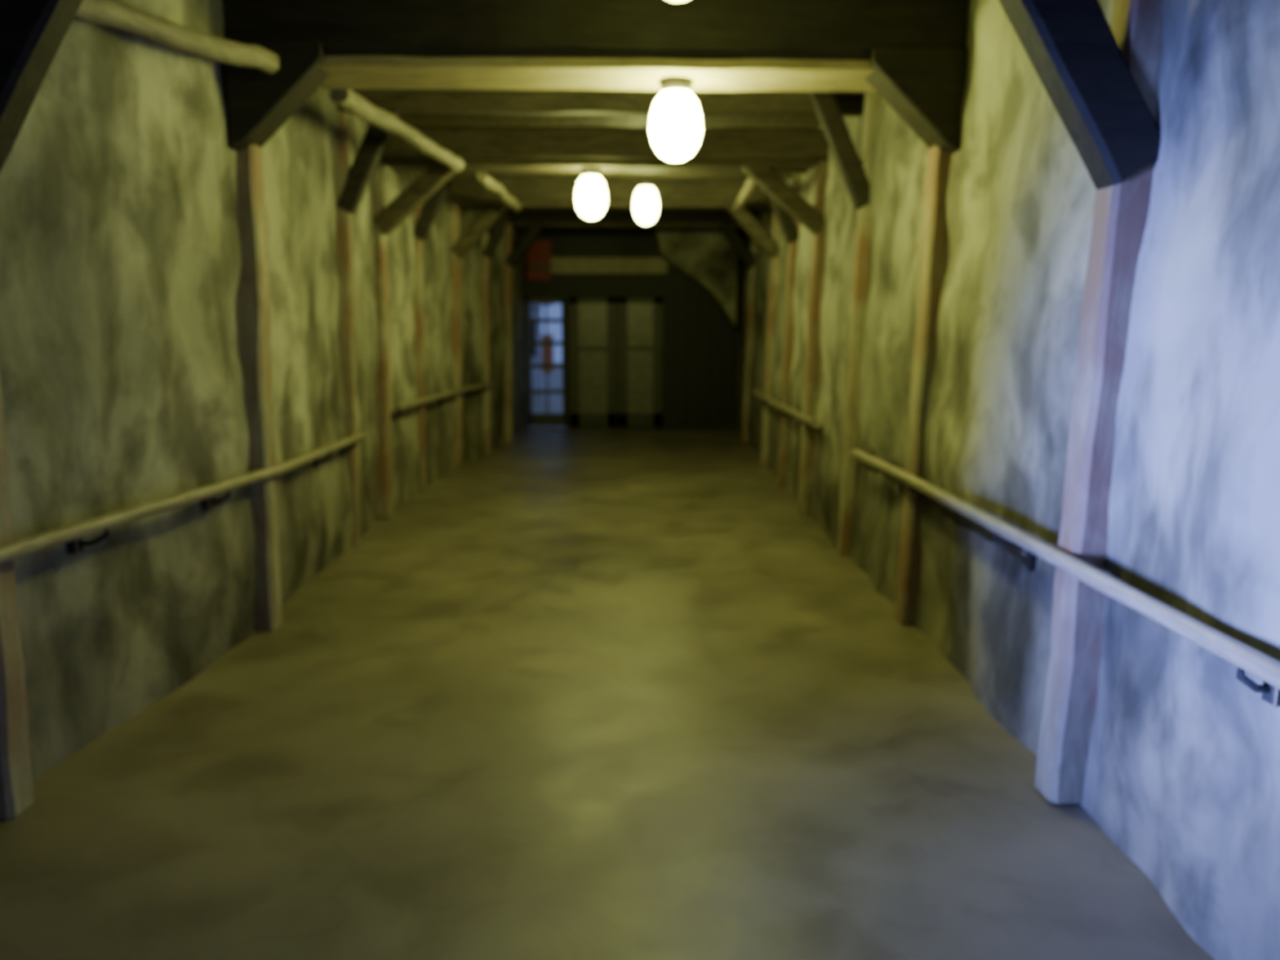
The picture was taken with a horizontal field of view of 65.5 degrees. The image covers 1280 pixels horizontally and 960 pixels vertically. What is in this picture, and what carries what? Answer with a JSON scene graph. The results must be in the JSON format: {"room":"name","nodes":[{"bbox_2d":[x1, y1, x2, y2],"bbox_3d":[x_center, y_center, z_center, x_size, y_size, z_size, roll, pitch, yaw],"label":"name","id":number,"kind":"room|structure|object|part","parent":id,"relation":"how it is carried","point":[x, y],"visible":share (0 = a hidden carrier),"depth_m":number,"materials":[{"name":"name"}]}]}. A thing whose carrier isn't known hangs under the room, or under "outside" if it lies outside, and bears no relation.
{"room":"mine tunnel","nodes":[
{"label":"mine tunnel","id":0,"kind":"room"},
{"bbox_2d":[0,0,525,781],"bbox_3d":[-2.162,-1.426,8.775,0.555,3.380,13.742,0,9,2],"label":"wall","id":1,"kind":"structure","parent":0,"point":[122,377],"depth_m":4.44,"materials":[{"name":"paint"}]},
{"bbox_2d":[74,0,279,73],"bbox_3d":[-1.911,-1.790,3.930,0.110,0.228,1.694,2,9,10],"label":"log purlin","id":2,"kind":"object","parent":1,"relation":"attached to","point":[110,13],"visible":0.91,"depth_m":3.98,"materials":[{"name":"brown wood"}]},
{"bbox_2d":[0,431,365,564],"bbox_3d":[-2.048,0.058,4.844,0.273,0.245,5.078,0,9,0],"label":"handrail","id":3,"kind":"object","parent":1,"relation":"attached to","point":[72,535],"visible":0.98,"depth_m":4.04,"materials":[{"name":"brown wood"}]},
{"bbox_2d":[335,109,397,546],"bbox_3d":[-1.899,-1.139,7.154,0.556,3.288,0.133,0,9,-2],"label":"support post","id":4,"kind":"object","parent":1,"relation":"attached to","point":[352,182],"visible":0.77,"depth_m":7.02,"materials":[{"name":"brown wood"}]},
{"bbox_2d":[413,172,453,491],"bbox_3d":[-1.915,-1.520,9.523,0.558,3.291,0.124,0,9,-2],"label":"support post","id":5,"kind":"object","parent":1,"relation":"attached to","point":[424,219],"visible":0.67,"depth_m":9.45,"materials":[{"name":"brown wood"}]},
{"bbox_2d":[393,382,492,417],"bbox_3d":[-2.043,-0.864,10.474,0.204,0.184,3.882,1,9,3],"label":"handrail","id":6,"kind":"object","parent":1,"relation":"attached to","point":[398,407],"visible":0.98,"depth_m":9.98,"materials":[{"name":"brown wood"}]},
{"bbox_2d":[480,209,512,453],"bbox_3d":[-1.699,-1.963,12.292,0.555,3.290,0.129,0,9,-2],"label":"stud","id":7,"kind":"object","parent":1,"relation":"attached to","point":[490,243],"visible":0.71,"depth_m":12.20,"materials":[{"name":"brown wood"}]},
{"bbox_2d":[526,240,551,280],"bbox_3d":[-1.538,-3.339,15.156,0.360,0.600,0.130,0,9,-2],"label":"exit sign","id":8,"kind":"object","parent":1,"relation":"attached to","point":[539,255],"visible":0.92,"depth_m":15.11,"materials":[{"name":"red paint"}]},
{"bbox_2d":[336,88,864,116],"bbox_3d":[-0.269,-2.675,6.960,3.666,0.230,0.146,0,9,-2],"label":"joist","id":9,"kind":"object","parent":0,"point":[495,102],"depth_m":6.90,"materials":[{"name":"brown wood"}]},
{"bbox_2d":[0,426,1215,959],"bbox_3d":[-0.205,0.624,6.578,5.000,0.016,19.000,0,9,-2],"label":"floor","id":10,"kind":"structure","parent":0,"point":[581,693],"depth_m":3.66,"materials":[{"name":"concrete"}]},
{"bbox_2d":[0,0,1163,819],"bbox_3d":[-0.300,-0.504,3.203,3.975,3.288,0.234,0,9,-2],"label":"frame","id":11,"kind":"object","parent":10,"relation":"on","point":[1102,81],"visible":0.79,"depth_m":3.19,"materials":[{"name":"brown wood"}]},
{"bbox_3d":[-2.166,-0.340,3.167,0.241,2.973,0.163,0,9,-2],"label":"post","id":12,"kind":"part","parent":11,"relation":"part of","materials":[{"name":"brown wood"}]},
{"bbox_3d":[1.551,-0.359,3.286,0.269,2.976,0.164,0,9,-2],"label":"post","id":13,"kind":"part","parent":11,"relation":"part of","materials":[{"name":"brown wood"}]},
{"bbox_2d":[222,0,968,631],"bbox_3d":[-0.229,-0.841,5.306,3.796,3.287,0.555,0,9,-2],"label":"frame","id":14,"kind":"object","parent":10,"relation":"on","point":[913,54],"visible":0.77,"depth_m":4.89,"materials":[{"name":"brown wood"}]},
{"bbox_3d":[-2.023,-0.666,5.199,0.202,2.973,0.167,0,9,-2],"label":"post","id":15,"kind":"part","parent":14,"relation":"part of","materials":[{"name":"brown wood"}]},
{"bbox_2d":[329,88,464,171],"bbox_3d":[-1.514,-2.264,6.554,0.119,0.118,2.471,1,9,4],"label":"log purlin","id":16,"kind":"object","parent":14,"relation":"attached to","point":[347,99],"visible":0.97,"depth_m":6.09,"materials":[{"name":"brown wood"}]},
{"bbox_2d":[648,76,702,161],"bbox_3d":[0.186,-1.867,5.179,0.280,0.410,0.280,0,9,-2],"label":"ceiling lamp","id":17,"kind":"object","parent":14,"relation":"hanging from","point":[675,126],"visible":1,"depth_m":5.08,"materials":[{"name":"glass"}]},
{"bbox_3d":[1.551,-0.684,5.311,0.239,2.975,0.163,0,9,-2],"label":"post","id":18,"kind":"part","parent":14,"relation":"part of","materials":[{"name":"brown wood"}]},
{"bbox_2d":[371,125,828,518],"bbox_3d":[-0.337,-1.285,8.384,3.876,3.191,0.411,0,9,-2],"label":"frame","id":19,"kind":"object","parent":10,"relation":"on","point":[762,154],"visible":0.73,"depth_m":8.02,"materials":[{"name":"brown wood"}]},
{"bbox_3d":[-2.168,-1.155,8.256,0.205,2.973,0.163,0,9,-2],"label":"post","id":20,"kind":"part","parent":19,"relation":"part of","materials":[{"name":"brown wood"}]},
{"bbox_2d":[476,172,522,211],"bbox_3d":[-1.314,-2.734,9.501,0.102,0.112,2.307,0,9,1],"label":"log purlin","id":21,"kind":"object","parent":19,"relation":"attached to","point":[494,186],"visible":0.98,"depth_m":9.14,"materials":[{"name":"brown wood"}]},
{"bbox_2d":[574,167,607,219],"bbox_3d":[-0.401,-2.347,8.173,0.266,0.410,0.266,0,9,-2],"label":"ceiling lamp","id":22,"kind":"object","parent":19,"relation":"hanging from","point":[591,197],"visible":1,"depth_m":8.08,"materials":[{"name":"glass"}]},
{"bbox_2d":[733,177,756,211],"bbox_3d":[1.012,-2.744,9.574,0.107,0.110,2.306,0,9,2],"label":"log purlin","id":23,"kind":"object","parent":19,"relation":"attached to","point":[749,187],"visible":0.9,"depth_m":9.27,"materials":[{"name":"brown wood"}]},
{"bbox_3d":[1.482,-1.174,8.371,0.241,2.974,0.162,0,9,-2],"label":"post","id":24,"kind":"part","parent":19,"relation":"part of","materials":[{"name":"brown wood"}]},
{"bbox_2d":[448,176,782,467],"bbox_3d":[-0.276,-1.763,11.248,3.808,3.229,0.408,0,9,-2],"label":"frame","id":25,"kind":"object","parent":10,"relation":"on","point":[540,193],"visible":0.55,"depth_m":10.87,"materials":[{"name":"brown wood"}]},
{"bbox_3d":[-2.071,-1.615,11.123,0.210,2.973,0.164,0,9,-2],"label":"post","id":26,"kind":"part","parent":25,"relation":"part of","materials":[{"name":"brown wood"}]},
{"bbox_2d":[632,179,658,225],"bbox_3d":[0.057,-2.634,9.459,0.246,0.410,0.246,0,9,-2],"label":"ceiling lamp","id":27,"kind":"object","parent":25,"relation":"hanging from","point":[646,202],"visible":1,"depth_m":9.38,"materials":[{"name":"glass"}]},
{"bbox_3d":[1.508,-1.633,11.237,0.244,2.975,0.159,0,9,-2],"label":"post","id":28,"kind":"part","parent":25,"relation":"part of","materials":[{"name":"brown wood"}]},
{"bbox_2d":[502,209,759,443],"bbox_3d":[-0.132,-2.157,13.520,3.536,3.288,0.409,0,9,-2],"label":"frame","id":29,"kind":"object","parent":10,"relation":"on","point":[535,220],"visible":0.66,"depth_m":13.17,"materials":[{"name":"brown wood"}]},
{"bbox_3d":[-1.792,-1.980,13.405,0.209,2.973,0.162,0,9,-2],"label":"post","id":30,"kind":"part","parent":29,"relation":"part of","materials":[{"name":"brown wood"}]},
{"bbox_3d":[1.515,-1.997,13.511,0.248,2.975,0.163,0,9,-2],"label":"post","id":31,"kind":"part","parent":29,"relation":"part of","materials":[{"name":"brown wood"}]},
{"bbox_2d":[396,112,821,128],"bbox_3d":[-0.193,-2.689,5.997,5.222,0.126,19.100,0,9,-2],"label":"ceiling beam","id":32,"kind":"structure","parent":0,"point":[411,118],"depth_m":8.34,"materials":[{"name":"wood"}]},
{"bbox_2d":[453,172,792,178],"bbox_3d":[-0.267,-3.164,10.022,3.644,0.230,0.143,0,9,-2],"label":"joist","id":33,"kind":"object","parent":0,"point":[506,175],"depth_m":9.99,"materials":[{"name":"brown wood"}]},
{"bbox_2d":[521,228,744,426],"bbox_3d":[-0.178,-2.479,15.475,3.850,3.300,0.140,0,9,-2],"label":"wall","id":34,"kind":"structure","parent":0,"point":[701,350],"depth_m":15.43,"materials":[{"name":"brown wood"}]},
{"bbox_2d":[527,297,565,426],"bbox_3d":[-1.451,-1.828,15.491,0.580,1.990,0.104,0,9,-2],"label":"door","id":35,"kind":"structure","parent":34,"relation":"in","point":[547,419],"depth_m":15.51,"materials":[{"name":"grey paint"}]},
{"bbox_2d":[568,297,617,426],"bbox_3d":[-0.732,-1.832,15.513,0.740,1.990,0.104,0,9,-2],"label":"door","id":36,"kind":"structure","parent":34,"relation":"in","point":[577,419],"depth_m":15.53,"materials":[{"name":"grey paint"}]},
{"bbox_2d":[578,303,607,413],"bbox_3d":[-0.733,-1.891,15.533,0.460,1.720,0.008,0,9,-2],"label":"panel","id":37,"kind":"object","parent":36,"relation":"attached to","point":[593,317],"visible":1,"depth_m":15.53,"materials":[{"name":"clear glass"}]},
{"bbox_2d":[526,297,664,426],"bbox_3d":[-0.673,-1.847,15.545,2.180,2.050,0.110,0,9,-2],"label":"trim","id":38,"kind":"structure","parent":34,"relation":"attached to","point":[566,315],"depth_m":15.50,"materials":[{"name":"brown wood"}]},
{"bbox_2d":[525,293,669,297],"bbox_3d":[-0.650,-2.841,15.305,2.200,0.070,0.050,0,9,-2],"label":"trim","id":39,"kind":"structure","parent":34,"relation":"attached to","point":[527,295],"depth_m":15.28,"materials":[{"name":"brown wood"}]},
{"bbox_2d":[551,257,667,273],"bbox_3d":[-0.515,-3.281,15.234,1.870,0.240,0.060,0,9,-2],"label":"trim","id":40,"kind":"structure","parent":34,"relation":"attached to","point":[558,264],"depth_m":15.21,"materials":[{"name":"beige paint"}]},
{"bbox_2d":[617,297,662,426],"bbox_3d":[0.008,-1.835,15.537,0.700,1.990,0.104,0,9,-2],"label":"door","id":41,"kind":"structure","parent":34,"relation":"in","point":[624,419],"depth_m":15.55,"materials":[{"name":"grey paint"}]},
{"bbox_2d":[627,303,653,413],"bbox_3d":[0.007,-1.894,15.556,0.420,1.720,0.008,0,9,-2],"label":"glazing","id":42,"kind":"object","parent":41,"relation":"attached to","point":[640,316],"visible":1,"depth_m":15.56,"materials":[{"name":"clear glass"}]},
{"bbox_2d":[667,0,688,2],"bbox_3d":[0.148,-2.070,3.848,0.280,0.410,0.280,0,9,-2],"label":"ceiling lamp","id":43,"kind":"object","parent":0,"point":[673,1],"depth_m":3.89,"materials":[{"name":"white glass"}]},
{"bbox_2d":[733,0,1279,959],"bbox_3d":[1.620,-1.041,6.372,0.367,3.380,18.812,0,9,0],"label":"wall","id":44,"kind":"structure","parent":0,"point":[1183,771],"depth_m":3.23,"materials":[{"name":"paint"}]},
{"bbox_2d":[653,229,738,326],"bbox_3d":[0.807,-3.129,14.927,1.268,1.643,0.600,0,9,-2],"label":"plaster haunch","id":45,"kind":"object","parent":44,"relation":"attached to","point":[706,257],"visible":0.79,"depth_m":14.62,"materials":[{"name":"beige paint"}]},
{"bbox_2d":[767,173,801,486],"bbox_3d":[1.325,-1.566,9.827,0.506,3.287,0.128,0,9,-2],"label":"stud","id":46,"kind":"object","parent":44,"relation":"attached to","point":[789,226],"visible":0.6,"depth_m":9.79,"materials":[{"name":"brown wood"}]},
{"bbox_2d":[750,389,822,434],"bbox_3d":[1.416,-0.711,9.851,0.201,0.189,4.185,0,9,0],"label":"handrail","id":47,"kind":"object","parent":44,"relation":"attached to","point":[793,413],"visible":0.94,"depth_m":8.98,"materials":[{"name":"brown wood"}]},
{"bbox_2d":[808,92,880,555],"bbox_3d":[1.349,-1.092,6.863,0.513,3.289,0.130,0,9,-2],"label":"support post","id":48,"kind":"object","parent":44,"relation":"attached to","point":[855,173],"visible":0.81,"depth_m":6.74,"materials":[{"name":"brown wood"}]},
{"bbox_2d":[849,448,1279,707],"bbox_3d":[1.507,0.452,2.593,0.248,0.232,7.882,0,9,-1],"label":"handrail","id":49,"kind":"object","parent":44,"relation":"attached to","point":[1024,545],"visible":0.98,"depth_m":3.08,"materials":[{"name":"brown wood"}]},
{"label":"outside","id":50,"kind":"structure","parent":0,"visible":0},
{"bbox_2d":[528,362,562,413],"bbox_3d":[-2.896,-2.715,27.792,20.000,0.110,24.100,0,9,-2],"label":"ground","id":51,"kind":"structure","parent":50,"point":[554,380],"depth_m":21.85,"materials":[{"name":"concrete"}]},
{"bbox_2d":[526,301,554,390],"bbox_3d":[-3.543,-3.085,22.898,3.200,2.150,2.400,0,9,-2],"label":"building","id":52,"kind":"structure","parent":51,"relation":"on","point":[538,352],"depth_m":23.64,"materials":[{"name":"white paint"}]}
]}

